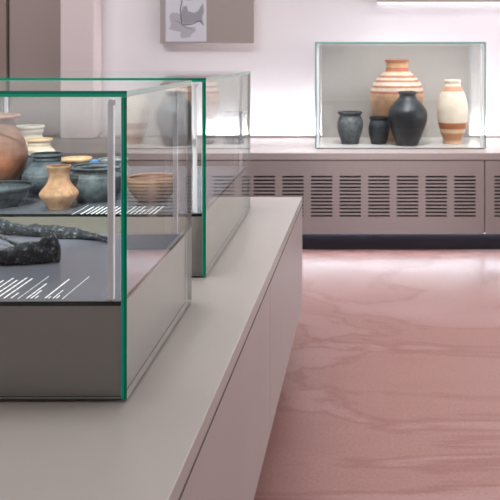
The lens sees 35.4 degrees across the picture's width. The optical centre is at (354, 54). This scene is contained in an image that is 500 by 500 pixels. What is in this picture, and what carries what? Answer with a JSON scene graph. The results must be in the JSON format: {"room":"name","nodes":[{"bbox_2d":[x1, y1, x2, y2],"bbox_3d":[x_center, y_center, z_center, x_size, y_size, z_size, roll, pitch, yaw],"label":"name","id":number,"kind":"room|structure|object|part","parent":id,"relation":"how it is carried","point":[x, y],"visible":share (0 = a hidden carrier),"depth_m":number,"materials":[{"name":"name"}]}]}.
{"room":"museum","nodes":[
{"label":"museum","id":0,"kind":"room"},
{"bbox_2d":[43,0,499,136],"bbox_3d":[-0.095,-0.430,6.190,9.510,3.500,0.100,0,0,0],"label":"wall","id":1,"kind":"structure","parent":0,"point":[280,62],"depth_m":6.14,"materials":[{"name":"white paint"}]},
{"bbox_2d":[0,0,9,112],"bbox_3d":[-3.333,-0.676,6.094,1.180,2.608,0.088,0,0,0],"label":"wall panel","id":2,"kind":"object","parent":1,"relation":"attached to","point":[4,4],"visible":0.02,"depth_m":6.05,"materials":[{"name":"brown"}]},
{"bbox_2d":[10,0,59,134],"bbox_3d":[-2.515,-0.676,6.104,0.418,2.608,0.068,0,0,0],"label":"wall panel","id":3,"kind":"object","parent":1,"relation":"attached to","point":[34,24],"visible":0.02,"depth_m":6.07,"materials":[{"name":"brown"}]},
{"bbox_2d":[60,0,101,138],"bbox_3d":[-2.148,-0.765,6.045,0.263,2.828,0.189,0,0,0],"label":"trim","id":4,"kind":"structure","parent":1,"relation":"attached to","point":[80,20],"depth_m":5.95,"materials":[{"name":"grey paint"}]},
{"bbox_2d":[160,0,254,42],"bbox_3d":[-1.165,-0.376,6.099,0.740,0.568,0.078,0,0,0],"label":"board","id":5,"kind":"object","parent":1,"relation":"attached to","point":[227,21],"visible":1,"depth_m":6.06,"materials":[{"name":"grey"}]},
{"bbox_2d":[166,0,205,41],"bbox_3d":[-1.330,-0.321,6.058,0.320,0.430,0.005,0,0,0],"label":"map poster","id":6,"kind":"object","parent":5,"relation":"attached to","point":[185,19],"visible":1,"depth_m":6.06,"materials":[{"name":"grey paper"}]},
{"bbox_2d":[377,0,499,3],"bbox_3d":[1.273,-0.784,6.099,2.200,0.750,0.078,0,0,0],"label":"board","id":7,"kind":"object","parent":1,"relation":"attached to","point":[378,1],"visible":1,"depth_m":6.06,"materials":[{"name":"grey"}]},
{"bbox_3d":[1.273,-0.790,6.099,2.200,0.738,0.078,0,0,0],"label":"board panel","id":8,"kind":"part","parent":7,"relation":"part of","materials":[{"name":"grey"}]},
{"bbox_2d":[254,249,499,499],"bbox_3d":[-0.095,1.370,1.470,9.710,0.100,9.540,0,0,0],"label":"floor","id":9,"kind":"structure","parent":0,"point":[390,390],"depth_m":3.11,"materials":[{"name":"pink stone"}]},
{"bbox_2d":[127,160,185,165],"bbox_3d":[-2.106,1.007,5.457,1.977,0.619,0.700,0,0,0],"label":"radiator cover","id":10,"kind":"object","parent":9,"relation":"on","point":[129,162],"visible":0.02,"depth_m":5.11,"materials":[{"name":"grey"}]},
{"bbox_3d":[-2.106,0.700,5.134,1.971,0.006,0.053,0,0,0],"label":"gap rail","id":11,"kind":"part","parent":10,"relation":"part of","materials":[{"name":"brown"}]},
{"bbox_2d":[50,135,499,159],"bbox_3d":[-0.095,0.663,5.622,9.506,0.067,1.031,0,0,0],"label":"countertop","id":12,"kind":"structure","parent":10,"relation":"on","point":[139,147],"depth_m":5.30,"materials":[{"name":"beige laminate"}]},
{"bbox_2d":[315,42,485,148],"bbox_3d":[0.314,0.280,5.683,1.181,0.739,0.725,0,0,0],"label":"display case","id":13,"kind":"object","parent":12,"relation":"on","point":[346,73],"visible":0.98,"depth_m":6.02,"materials":[{"name":"clear glass"}]},
{"bbox_2d":[317,45,317,146],"bbox_3d":[-0.259,0.283,5.345,0.003,0.709,0.009,0,0,0],"label":"diffuser","id":14,"kind":"object","parent":13,"relation":"attached to","point":[317,45],"depth_m":5.34,"materials":[{"name":"white"}]},
{"bbox_3d":[-0.271,0.283,5.683,0.010,0.722,0.725,0,0,0],"label":"pane","id":15,"kind":"part","parent":13,"relation":"part of","materials":[{"name":"clear glass"}]},
{"bbox_3d":[-0.253,0.282,5.345,0.008,0.719,0.011,0,0,0],"label":"corner post","id":16,"kind":"part","parent":13,"relation":"part of","materials":[{"name":"silver metal"}]},
{"bbox_2d":[337,111,362,143],"bbox_3d":[-0.036,0.525,5.580,0.189,0.231,0.189,0,0,33],"label":"jar","id":17,"kind":"object","parent":13,"relation":"on","point":[349,123],"visible":1,"depth_m":5.51,"materials":[{"name":"grey ceramic"}]},
{"bbox_2d":[368,116,389,144],"bbox_3d":[0.173,0.544,5.565,0.153,0.194,0.154,0,0,-23],"label":"jar","id":18,"kind":"object","parent":13,"relation":"on","point":[378,128],"visible":0.95,"depth_m":5.51,"materials":[{"name":"ceramic"}]},
{"bbox_2d":[370,59,423,140],"bbox_3d":[0.317,0.337,5.811,0.404,0.607,0.404,0,0,-3],"label":"jar","id":19,"kind":"object","parent":13,"relation":"on","point":[396,77],"visible":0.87,"depth_m":5.69,"materials":[{"name":"ceramic"}]},
{"bbox_3d":[0.314,-0.084,5.683,1.181,0.012,0.725,0,0,0],"label":"pane","id":20,"kind":"part","parent":13,"relation":"part of","materials":[{"name":"clear glass"}]},
{"bbox_2d":[388,91,426,145],"bbox_3d":[0.373,0.449,5.478,0.282,0.383,0.281,0,0,-9],"label":"jar","id":21,"kind":"object","parent":13,"relation":"on","point":[407,116],"visible":1,"depth_m":5.38,"materials":[{"name":"ceramic"}]},
{"bbox_2d":[437,79,467,143],"bbox_3d":[0.709,0.410,5.600,0.228,0.461,0.227,0,0,-23],"label":"vase","id":22,"kind":"object","parent":13,"relation":"on","point":[452,105],"visible":1,"depth_m":5.52,"materials":[{"name":"ceramic"}]},
{"bbox_3d":[0.900,0.283,5.683,0.010,0.722,0.725,0,0,0],"label":"pane","id":23,"kind":"part","parent":13,"relation":"part of","materials":[{"name":"clear glass"}]},
{"bbox_2d":[480,45,480,146],"bbox_3d":[0.873,0.283,5.345,0.003,0.709,0.009,0,0,0],"label":"diffuser","id":24,"kind":"object","parent":13,"relation":"attached to","point":[480,45],"depth_m":5.34,"materials":[{"name":"white plastic"}]},
{"bbox_3d":[0.878,0.282,5.345,0.008,0.719,0.011,0,0,0],"label":"corner post","id":25,"kind":"part","parent":13,"relation":"part of","materials":[{"name":"silver metal"}]},
{"bbox_2d":[178,282,269,499],"bbox_3d":[-1.457,1.003,1.522,2.380,0.635,1.645,0,0,1],"label":"base unit","id":26,"kind":"object","parent":9,"relation":"on","point":[227,465],"visible":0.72,"depth_m":1.77,"materials":[{"name":"beige laminate"}]},
{"bbox_2d":[0,197,301,499],"bbox_3d":[-1.460,0.667,2.116,2.400,0.035,2.850,0,0,1],"label":"countertop","id":27,"kind":"structure","parent":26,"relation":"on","point":[145,445],"depth_m":1.41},
{"bbox_2d":[0,80,191,399],"bbox_3d":[-0.953,0.358,1.730,1.050,0.583,0.586,0,0,0],"label":"display case","id":28,"kind":"object","parent":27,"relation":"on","point":[88,324],"visible":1,"depth_m":1.48,"materials":[{"name":"clear glass"}]},
{"bbox_2d":[0,278,32,297],"bbox_3d":[-0.691,0.465,1.538,0.071,0.001,0.134,0,0,0],"label":"print","id":29,"kind":"object","parent":28,"relation":"on","point":[9,287],"depth_m":1.54,"materials":[{"name":"white"}]},
{"bbox_2d":[0,231,60,264],"bbox_3d":[-0.799,0.430,1.784,0.274,0.069,0.187,0,0,0],"label":"fragment","id":30,"kind":"object","parent":28,"relation":"on","point":[48,249],"visible":1,"depth_m":1.71,"materials":[{"name":"black stone"}]},
{"bbox_2d":[18,276,48,298],"bbox_3d":[-0.627,0.465,1.542,0.034,0.001,0.149,0,0,0],"label":"print","id":31,"kind":"object","parent":28,"relation":"on","point":[39,289],"depth_m":1.52,"materials":[{"name":"white"}]},
{"bbox_2d":[0,218,106,242],"bbox_3d":[-0.817,0.444,1.963,0.438,0.042,0.052,0,0,12],"label":"fragment","id":32,"kind":"object","parent":28,"relation":"on","point":[7,227],"visible":0.89,"depth_m":1.96,"materials":[{"name":"grey stone"}]},
{"bbox_2d":[45,279,69,297],"bbox_3d":[-0.582,0.465,1.533,0.025,0.001,0.126,0,0,0],"label":"print","id":33,"kind":"object","parent":28,"relation":"on","point":[61,289],"depth_m":1.52,"materials":[{"name":"white paint"}]},
{"bbox_3d":[-0.952,0.361,1.444,1.027,0.565,0.009,0,0,0],"label":"pane","id":34,"kind":"part","parent":28,"relation":"part of","materials":[{"name":"glass"}]},
{"bbox_3d":[-0.953,0.073,1.730,1.050,0.012,0.586,0,0,0],"label":"pane","id":35,"kind":"part","parent":28,"relation":"part of","materials":[{"name":"clear glass"}]},
{"bbox_2d":[107,102,108,297],"bbox_3d":[-0.468,0.275,1.464,0.003,0.372,0.009,0,0,0],"label":"diffuser","id":36,"kind":"object","parent":28,"relation":"attached to","point":[107,102],"depth_m":1.46,"materials":[{"name":"white"}]},
{"bbox_3d":[-0.462,0.274,1.464,0.008,0.382,0.011,0,0,0],"label":"corner post","id":37,"kind":"part","parent":28,"relation":"part of","materials":[{"name":"silver metal"}]},
{"bbox_3d":[-0.433,0.361,1.733,0.010,0.565,0.586,0,0,0],"label":"pane","id":38,"kind":"part","parent":28,"relation":"part of","materials":[{"name":"clear glass"}]},
{"bbox_2d":[173,89,173,232],"bbox_3d":[-0.471,0.275,2.001,0.003,0.372,0.009,0,0,0],"label":"diffuser","id":39,"kind":"object","parent":28,"relation":"attached to","point":[173,89],"depth_m":2.00,"materials":[{"name":"white"}]},
{"bbox_3d":[-0.465,0.274,2.001,0.008,0.382,0.011,0,0,0],"label":"corner post","id":40,"kind":"part","parent":28,"relation":"part of","materials":[{"name":"silver metal"}]},
{"bbox_3d":[-0.955,0.361,2.017,1.027,0.565,0.009,0,0,0],"label":"pane","id":41,"kind":"part","parent":28,"relation":"part of","materials":[{"name":"clear glass"}]},
{"bbox_2d":[0,71,249,276],"bbox_3d":[-0.962,0.358,2.739,1.050,0.583,0.995,0,0,0],"label":"display case","id":42,"kind":"object","parent":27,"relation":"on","point":[220,194],"visible":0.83,"depth_m":2.38,"materials":[{"name":"clear glass"}]},
{"bbox_3d":[-1.482,0.361,2.736,0.010,0.565,0.995,0,0,0],"label":"pane","id":43,"kind":"part","parent":42,"relation":"part of","materials":[{"name":"clear glass"}]},
{"bbox_3d":[-1.452,0.274,3.209,0.008,0.382,0.011,0,0,0],"label":"corner post","id":44,"kind":"part","parent":42,"relation":"part of","materials":[{"name":"silver metal"}]},
{"bbox_2d":[0,113,27,180],"bbox_3d":[-1.216,0.332,2.565,0.234,0.265,0.234,0,0,-22],"label":"storage jar","id":45,"kind":"object","parent":42,"relation":"on","point":[13,146],"visible":0.83,"depth_m":2.52,"materials":[{"name":"brown ceramic"}]},
{"bbox_2d":[0,180,34,207],"bbox_3d":[-1.100,0.433,2.376,0.208,0.061,0.209,0,0,20],"label":"clay bowl","id":46,"kind":"object","parent":42,"relation":"on","point":[12,192],"visible":1,"depth_m":2.35,"materials":[{"name":"grey ceramic"}]},
{"bbox_2d":[19,155,32,179],"bbox_3d":[-1.155,0.413,2.765,0.174,0.101,0.173,0,0,-28],"label":"clay jar","id":47,"kind":"object","parent":42,"relation":"on","point":[29,160],"visible":0.07,"depth_m":2.71,"materials":[{"name":"grey ceramic"}]},
{"bbox_2d":[16,124,44,143],"bbox_3d":[-1.315,0.374,3.110,0.154,0.179,0.155,0,0,-8],"label":"jar","id":48,"kind":"object","parent":42,"relation":"on","point":[27,130],"visible":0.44,"depth_m":3.07,"materials":[{"name":"beige ceramic"}]},
{"bbox_2d":[25,137,55,155],"bbox_3d":[-1.211,0.392,2.950,0.148,0.144,0.147,0,0,-15],"label":"jar","id":49,"kind":"object","parent":42,"relation":"on","point":[38,144],"visible":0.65,"depth_m":2.92,"materials":[{"name":"ceramic"}]},
{"bbox_2d":[21,151,70,195],"bbox_3d":[-1.028,0.396,2.570,0.159,0.136,0.159,0,0,-30],"label":"clay jar","id":50,"kind":"object","parent":42,"relation":"on","point":[36,172],"visible":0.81,"depth_m":2.52,"materials":[{"name":"grey ceramic"}]},
{"bbox_2d":[39,164,78,209],"bbox_3d":[-0.898,0.399,2.335,0.114,0.129,0.113,0,0,-35],"label":"clay jar","id":51,"kind":"object","parent":42,"relation":"on","point":[59,192],"visible":1,"depth_m":2.30,"materials":[{"name":"beige ceramic"}]},
{"bbox_2d":[61,156,92,171],"bbox_3d":[-0.984,0.413,2.720,0.107,0.101,0.107,0,0,-7],"label":"jar","id":52,"kind":"object","parent":42,"relation":"on","point":[73,160],"visible":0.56,"depth_m":2.69,"materials":[{"name":"beige ceramic"}]},
{"bbox_2d":[90,159,98,162],"bbox_3d":[-0.880,0.408,2.600,0.030,0.111,0.030,0,0,-27],"label":"dish","id":53,"kind":"object","parent":42,"relation":"on","point":[91,160],"visible":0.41,"depth_m":2.59,"materials":[{"name":"blue ceramic"}]},
{"bbox_2d":[69,162,120,202],"bbox_3d":[-0.831,0.409,2.475,0.176,0.109,0.178,0,0,-2],"label":"clay pot","id":54,"kind":"object","parent":42,"relation":"on","point":[90,179],"visible":0.77,"depth_m":2.40,"materials":[{"name":"grey ceramic"}]},
{"bbox_2d":[98,157,130,176],"bbox_3d":[-0.848,0.413,2.700,0.121,0.101,0.122,0,0,-2],"label":"clay pot","id":55,"kind":"object","parent":42,"relation":"on","point":[104,159],"visible":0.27,"depth_m":2.69,"materials":[{"name":"grey ceramic"}]},
{"bbox_2d":[81,206,163,213],"bbox_3d":[-0.694,0.465,2.306,0.217,0.001,0.115,0,0,0],"label":"print","id":56,"kind":"object","parent":42,"relation":"on","point":[90,209],"depth_m":2.30,"materials":[{"name":"white"}]},
{"bbox_3d":[-0.962,0.073,2.739,1.050,0.012,0.995,0,0,0],"label":"pane","id":57,"kind":"part","parent":42,"relation":"part of","materials":[{"name":"clear glass"}]},
{"bbox_2d":[127,172,178,202],"bbox_3d":[-0.644,0.425,2.450,0.162,0.078,0.163,0,0,0],"label":"clay bowl","id":58,"kind":"object","parent":42,"relation":"on","point":[155,187],"visible":0.88,"depth_m":2.40,"materials":[{"name":"brown ceramic"}]},
{"bbox_2d":[193,85,193,211],"bbox_3d":[-0.476,0.275,2.268,0.003,0.372,0.009,0,0,0],"label":"diffuser","id":59,"kind":"object","parent":42,"relation":"attached to","point":[193,85],"depth_m":2.26,"materials":[{"name":"white"}]},
{"bbox_3d":[-0.470,0.274,2.268,0.008,0.382,0.011,0,0,0],"label":"corner post","id":60,"kind":"part","parent":42,"relation":"part of","materials":[{"name":"silver metal"}]},
{"bbox_3d":[-0.443,0.361,2.741,0.010,0.565,0.995,0,0,0],"label":"pane","id":61,"kind":"part","parent":42,"relation":"part of","materials":[{"name":"clear glass"}]},
{"bbox_2d":[239,76,239,165],"bbox_3d":[-0.481,0.275,3.214,0.003,0.372,0.009,0,0,0],"label":"diffuser","id":62,"kind":"object","parent":42,"relation":"attached to","point":[239,76],"depth_m":3.21,"materials":[{"name":"white plastic"}]},
{"bbox_3d":[-0.475,0.274,3.214,0.008,0.382,0.011,0,0,0],"label":"corner post","id":63,"kind":"part","parent":42,"relation":"part of","materials":[{"name":"silver metal"}]},
{"bbox_2d":[270,206,301,432],"bbox_3d":[-1.449,1.003,2.942,2.400,0.635,1.195,0,0,1],"label":"base unit","id":64,"kind":"object","parent":9,"relation":"on","point":[286,280],"visible":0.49,"depth_m":2.75,"materials":[{"name":"beige laminate"}]},
{"bbox_3d":[-1.439,0.689,2.942,2.379,0.007,1.190,0,0,1],"label":"gap rail","id":65,"kind":"part","parent":64,"relation":"part of","materials":[{"name":"brown"}]},
{"bbox_2d":[187,160,483,248],"bbox_3d":[-0.128,1.007,5.457,1.977,0.619,0.700,0,0,0],"label":"radiator cover","id":66,"kind":"object","parent":9,"relation":"on","point":[347,204],"visible":0.71,"depth_m":5.11,"materials":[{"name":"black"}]},
{"bbox_3d":[-0.128,0.700,5.134,1.971,0.006,0.053,0,0,0],"label":"gap rail","id":67,"kind":"part","parent":66,"relation":"part of","materials":[{"name":"brown"}]},
{"bbox_2d":[482,160,499,248],"bbox_3d":[1.849,1.007,5.457,1.977,0.619,0.700,0,0,0],"label":"radiator cover","id":68,"kind":"object","parent":9,"relation":"on","point":[490,238],"visible":0.9,"depth_m":5.11,"materials":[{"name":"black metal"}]}
]}

